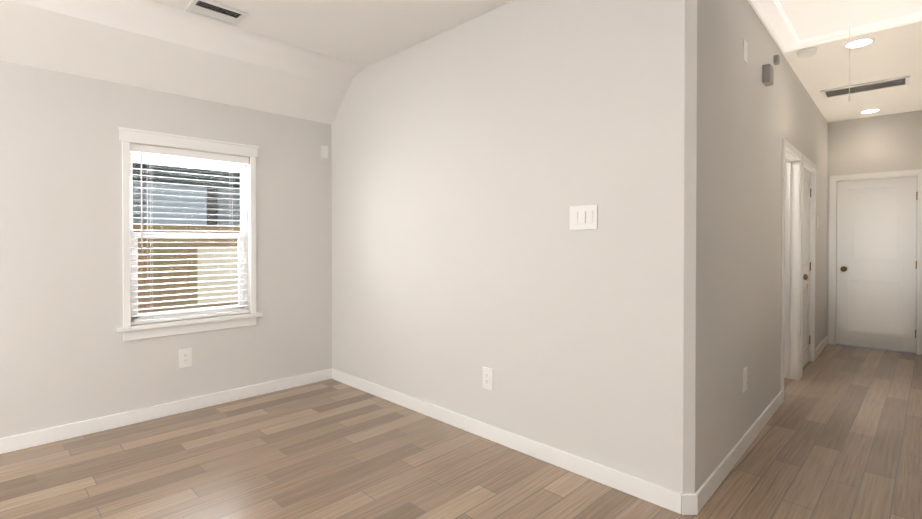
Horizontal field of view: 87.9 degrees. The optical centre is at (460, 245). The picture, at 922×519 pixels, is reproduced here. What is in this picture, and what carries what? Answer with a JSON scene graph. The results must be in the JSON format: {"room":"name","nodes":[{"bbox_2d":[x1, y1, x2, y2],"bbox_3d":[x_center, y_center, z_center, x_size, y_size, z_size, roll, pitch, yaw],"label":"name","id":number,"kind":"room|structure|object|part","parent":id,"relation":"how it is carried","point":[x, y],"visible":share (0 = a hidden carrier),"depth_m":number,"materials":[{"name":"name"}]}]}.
{"room":"empty living room","nodes":[
{"label":"empty living room","id":0,"kind":"room"},
{"bbox_2d":[0,60,331,437],"bbox_3d":[-3.281,0.026,2.484,0.160,2.470,5.978,1,1,45],"label":"wall","id":1,"kind":"structure","parent":0,"point":[68,355],"depth_m":3.26,"materials":[{"name":"paint"}]},
{"bbox_2d":[0,368,331,453],"bbox_3d":[-3.191,1.214,2.462,0.014,0.095,5.658,1,1,45],"label":"baseboard","id":2,"kind":"structure","parent":1,"relation":"attached to","point":[44,436],"depth_m":3.42,"materials":[{"name":"white wood"}]},
{"bbox_2d":[179,348,191,367],"bbox_3d":[-2.069,0.846,3.596,0.010,0.140,0.088,1,1,45],"label":"electrical outlet","id":3,"kind":"object","parent":1,"relation":"attached to","point":[185,357],"visible":1,"depth_m":3.59,"materials":[{"name":"white plastic"}]},
{"bbox_2d":[183,353,187,362],"bbox_3d":[-2.067,0.846,3.594,0.004,0.075,0.033,1,1,45],"label":"socket","id":4,"kind":"object","parent":3,"relation":"attached to","point":[185,355],"depth_m":3.59,"materials":[{"name":"white plastic"}]},
{"bbox_2d":[116,127,262,340],"bbox_3d":[-2.051,-0.078,3.666,0.175,1.475,0.994,1,1,45],"label":"window unit","id":5,"kind":"structure","parent":1,"relation":"in","point":[131,314],"depth_m":3.61,"materials":[{"name":"white plastic"}]},
{"bbox_3d":[-2.098,-0.081,3.713,0.016,1.212,0.766,1,1,45],"label":"glass","id":6,"kind":"part","parent":5,"relation":"part of","materials":[{"name":"clear glass"}]},
{"bbox_3d":[-2.069,-0.080,3.637,0.060,1.220,0.624,1,1,45],"label":"blind cord","id":7,"kind":"part","parent":5,"relation":"part of","materials":[{"name":"white plastic"}]},
{"bbox_3d":[-2.092,-0.081,3.707,0.060,1.286,0.840,1,1,45],"label":"frame","id":8,"kind":"part","parent":5,"relation":"part of","materials":[{"name":"white plastic"}]},
{"bbox_2d":[321,145,327,157],"bbox_3d":[-1.255,-0.861,4.405,0.008,0.110,0.068,1,1,45],"label":"plate","id":9,"kind":"object","parent":1,"relation":"attached to","point":[324,151],"visible":1,"depth_m":4.40,"materials":[{"name":"white plastic"}]},
{"bbox_2d":[0,0,364,123],"bbox_3d":[-1.117,-1.382,4.360,0.860,0.510,11.908,1,1,45],"label":"ceiling","id":10,"kind":"structure","parent":0,"point":[148,44],"depth_m":3.31,"materials":[{"name":"white paint"}]},
{"bbox_2d":[0,344,921,518],"bbox_3d":[1.208,1.325,2.086,7.600,0.120,11.908,1,1,45],"label":"floor","id":11,"kind":"structure","parent":0,"point":[839,435],"depth_m":2.73,"materials":[{"name":"brown wood"}]},
{"bbox_2d":[331,0,701,493],"bbox_3d":[-0.025,-0.128,3.382,3.205,2.760,0.120,1,1,45],"label":"wall","id":12,"kind":"structure","parent":0,"point":[474,159],"depth_m":2.82,"materials":[{"name":"paint"}]},
{"bbox_2d":[482,367,492,390],"bbox_3d":[0.172,0.863,3.106,0.088,0.140,0.010,1,1,45],"label":"electrical outlet","id":13,"kind":"object","parent":12,"relation":"attached to","point":[487,378],"visible":1,"depth_m":3.10,"materials":[{"name":"white plastic"}]},
{"bbox_2d":[485,373,488,383],"bbox_3d":[0.170,0.863,3.104,0.033,0.075,0.004,1,1,45],"label":"socket","id":14,"kind":"object","parent":13,"relation":"attached to","point":[486,374],"depth_m":3.10,"materials":[{"name":"white plastic"}]},
{"bbox_2d":[332,368,697,514],"bbox_3d":[-0.052,1.205,3.356,3.219,0.095,0.055,1,1,45],"label":"baseboard","id":15,"kind":"structure","parent":12,"relation":"attached to","point":[672,500],"depth_m":2.78,"materials":[{"name":"white wood"}]},
{"bbox_2d":[570,205,596,229],"bbox_3d":[0.664,-0.152,2.607,0.168,0.132,0.012,1,1,45],"label":"light switch","id":16,"kind":"object","parent":12,"relation":"attached to","point":[583,217],"visible":1,"depth_m":2.60,"materials":[{"name":"white plastic"}]},
{"bbox_2d":[149,0,921,122],"bbox_3d":[1.550,-1.552,1.722,6.640,0.120,11.908,1,1,45],"label":"ceiling","id":17,"kind":"structure","parent":0,"point":[365,33],"depth_m":3.49,"materials":[{"name":"white paint"}]},
{"bbox_2d":[184,0,247,25],"bbox_3d":[-1.568,-1.498,3.071,0.235,0.014,0.310,1,1,45],"label":"ceiling vent","id":18,"kind":"object","parent":17,"relation":"in","point":[218,12],"visible":1,"depth_m":3.06,"materials":[{"name":"white metal"}]},
{"bbox_2d":[796,47,816,57],"bbox_3d":[2.679,-1.493,3.710,0.132,0.036,0.132,0,1,43],"label":"smoke detector","id":19,"kind":"object","parent":17,"relation":"attached to","point":[806,52],"visible":0.98,"depth_m":3.68,"materials":[{"name":"white plastic"}]},
{"bbox_2d":[751,0,921,101],"bbox_3d":[2.272,-1.244,2.815,0.868,0.523,1.543,0,1,43],"label":"attic hatch","id":20,"kind":"object","parent":17,"relation":"attached to","point":[794,24],"visible":1,"depth_m":3.14,"materials":[{"name":"white paint"}]},
{"bbox_3d":[2.272,-1.489,2.813,0.868,0.033,1.543,0,1,43],"label":"frame","id":21,"kind":"part","parent":20,"relation":"part of","materials":[{"name":"white wood"}]},
{"bbox_3d":[2.272,-1.498,2.812,0.638,0.008,1.308,0,1,43],"label":"panel","id":22,"kind":"part","parent":20,"relation":"part of","materials":[{"name":"white paint"}]},
{"bbox_3d":[2.665,-1.243,3.282,0.018,0.512,0.018,0,1,43],"label":"cord","id":23,"kind":"part","parent":20,"relation":"part of","materials":[{"name":"white fabric"}]},
{"bbox_2d":[843,38,874,48],"bbox_3d":[2.965,-1.506,3.567,0.186,0.006,0.186,0,1,43],"label":"recessed light","id":24,"kind":"object","parent":17,"relation":"in","point":[861,42],"visible":0.98,"depth_m":3.56,"materials":[{"name":"white plastic"}]},
{"bbox_2d":[820,75,909,98],"bbox_3d":[3.864,-1.512,4.588,0.640,0.014,0.300,0,1,43],"label":"ceiling vent","id":25,"kind":"object","parent":17,"relation":"in","point":[873,86],"visible":1,"depth_m":4.56,"materials":[{"name":"white metal"}]},
{"bbox_2d":[860,109,880,113],"bbox_3d":[4.644,-1.524,5.433,0.186,0.006,0.186,0,1,43],"label":"recessed light","id":26,"kind":"object","parent":17,"relation":"in","point":[869,111],"visible":0.98,"depth_m":5.44,"materials":[{"name":"white"}]},
{"bbox_2d":[700,0,827,486],"bbox_3d":[2.835,-0.135,4.199,0.120,2.760,5.230,0,1,43],"label":"wall","id":27,"kind":"structure","parent":0,"point":[750,120],"depth_m":2.90,"materials":[{"name":"paint"}]},
{"bbox_2d":[695,391,781,512],"bbox_3d":[1.824,1.208,3.023,0.014,0.095,2.112,0,1,43],"label":"baseboard","id":28,"kind":"structure","parent":27,"relation":"attached to","point":[706,490],"depth_m":2.73,"materials":[{"name":"white wood"}]},
{"bbox_2d":[743,367,746,392],"bbox_3d":[1.750,0.827,2.943,0.010,0.140,0.088,0,1,43],"label":"electrical outlet","id":29,"kind":"object","parent":27,"relation":"attached to","point":[744,379],"visible":1,"depth_m":2.92,"materials":[{"name":"white plastic"}]},
{"bbox_2d":[743,39,747,63],"bbox_3d":[1.721,-1.173,2.897,0.006,0.126,0.080,0,1,43],"label":"blank plate","id":30,"kind":"object","parent":27,"relation":"attached to","point":[745,43],"visible":0.98,"depth_m":2.89,"materials":[{"name":"white plastic"}]},
{"bbox_2d":[762,64,773,85],"bbox_3d":[2.104,-1.167,3.278,0.049,0.120,0.110,0,1,43],"label":"box","id":31,"kind":"object","parent":27,"relation":"attached to","point":[767,74],"visible":1,"depth_m":3.24,"materials":[{"name":"grey plastic"}]},
{"bbox_2d":[773,54,779,64],"bbox_3d":[2.329,-1.369,3.532,0.030,0.060,0.060,0,1,43],"label":"sensor","id":32,"kind":"object","parent":27,"relation":"attached to","point":[776,59],"visible":0.98,"depth_m":3.51,"materials":[{"name":"grey plastic"}]},
{"bbox_2d":[781,139,801,402],"bbox_3d":[2.801,0.198,4.165,0.152,2.094,0.894,0,1,43],"label":"door frame","id":33,"kind":"structure","parent":27,"relation":"attached to","point":[791,268],"depth_m":4.42,"materials":[{"name":"white wood"}]},
{"bbox_2d":[803,168,810,366],"bbox_3d":[3.455,0.226,4.845,0.171,2.012,0.753,0,1,43],"label":"hall door","id":34,"kind":"structure","parent":27,"relation":"in","point":[806,271],"depth_m":4.96,"materials":[{"name":"white wood"}]},
{"bbox_2d":[801,154,815,377],"bbox_3d":[3.441,0.192,4.854,0.152,2.094,0.894,0,1,43],"label":"door frame","id":35,"kind":"structure","parent":27,"relation":"attached to","point":[808,164],"depth_m":5.09,"materials":[{"name":"white wood"}]},
{"bbox_2d":[815,336,827,358],"bbox_3d":[4.191,1.185,5.573,0.020,0.095,1.155,0,1,43],"label":"baseboard","id":36,"kind":"structure","parent":27,"relation":"attached to","point":[820,347],"depth_m":5.55,"materials":[{"name":"white wood"}]},
{"bbox_2d":[826,110,921,335],"bbox_3d":[5.003,-0.149,5.673,1.050,2.760,0.120,0,1,43],"label":"wall","id":37,"kind":"structure","parent":0,"point":[886,143],"depth_m":5.68,"materials":[{"name":"paint"}]},
{"bbox_2d":[828,169,921,354],"bbox_3d":[4.947,0.183,5.719,0.864,2.095,0.140,0,1,43],"label":"door frame","id":38,"kind":"structure","parent":37,"relation":"attached to","point":[835,179],"depth_m":5.79,"materials":[{"name":"white wood"}]},
{"bbox_2d":[836,177,917,352],"bbox_3d":[4.913,0.218,5.679,0.723,2.012,0.103,0,1,43],"label":"end door","id":39,"kind":"structure","parent":37,"relation":"in","point":[876,260],"depth_m":5.68,"materials":[{"name":"white wood"}]},
{"bbox_3d":[4.685,0.290,5.888,0.104,0.066,0.098,0,1,43],"label":"knob","id":40,"kind":"part","parent":39,"relation":"part of","materials":[{"name":"brown metal"}]},
{"label":"outside","id":41,"kind":"structure","parent":0,"visible":0},
{"bbox_3d":[-3.435,1.652,6.183,5.240,0.050,12.000,1,1,45],"label":"ground","id":42,"kind":"structure","parent":41,"visible":0},
{"bbox_2d":[132,181,239,225],"bbox_3d":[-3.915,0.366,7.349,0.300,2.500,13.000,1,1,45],"label":"house","id":43,"kind":"structure","parent":42,"relation":"on","point":[236,210],"depth_m":7.34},
{"bbox_2d":[146,185,206,224],"bbox_3d":[-4.101,-0.530,6.928,0.014,0.620,0.770,1,1,45],"label":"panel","id":44,"kind":"object","parent":43,"relation":"attached to","point":[168,199],"depth_m":6.91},
{"bbox_2d":[132,161,239,188],"bbox_3d":[-3.826,-0.998,7.249,0.650,0.230,13.000,1,1,45],"label":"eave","id":45,"kind":"object","parent":43,"relation":"attached to","point":[181,181],"depth_m":6.74},
{"bbox_2d":[132,152,239,171],"bbox_3d":[-4.235,-1.752,7.646,1.600,1.270,13.000,1,1,45],"label":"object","id":46,"kind":"structure","parent":45,"relation":"on","point":[161,161],"depth_m":6.82,"materials":[{"name":"white plastic"}]},
{"bbox_2d":[207,187,217,224],"bbox_3d":[-3.769,-0.533,7.260,0.019,0.700,0.150,1,1,45],"label":"panel","id":47,"kind":"object","parent":43,"relation":"attached to","point":[210,220],"depth_m":7.25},
{"bbox_2d":[133,224,240,312],"bbox_3d":[-2.827,0.702,5.573,0.050,1.860,10.000,1,1,45],"label":"fence","id":48,"kind":"object","parent":42,"relation":"on","point":[178,262],"depth_m":5.22,"materials":[{"name":"brown wood"}]},
{"bbox_2d":[197,246,237,303],"bbox_3d":[-2.770,0.332,5.563,0.020,0.640,0.530,1,1,45],"label":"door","id":49,"kind":"structure","parent":48,"relation":"attached to","point":[215,261],"depth_m":5.51,"materials":[{"name":"beige"}]}
]}

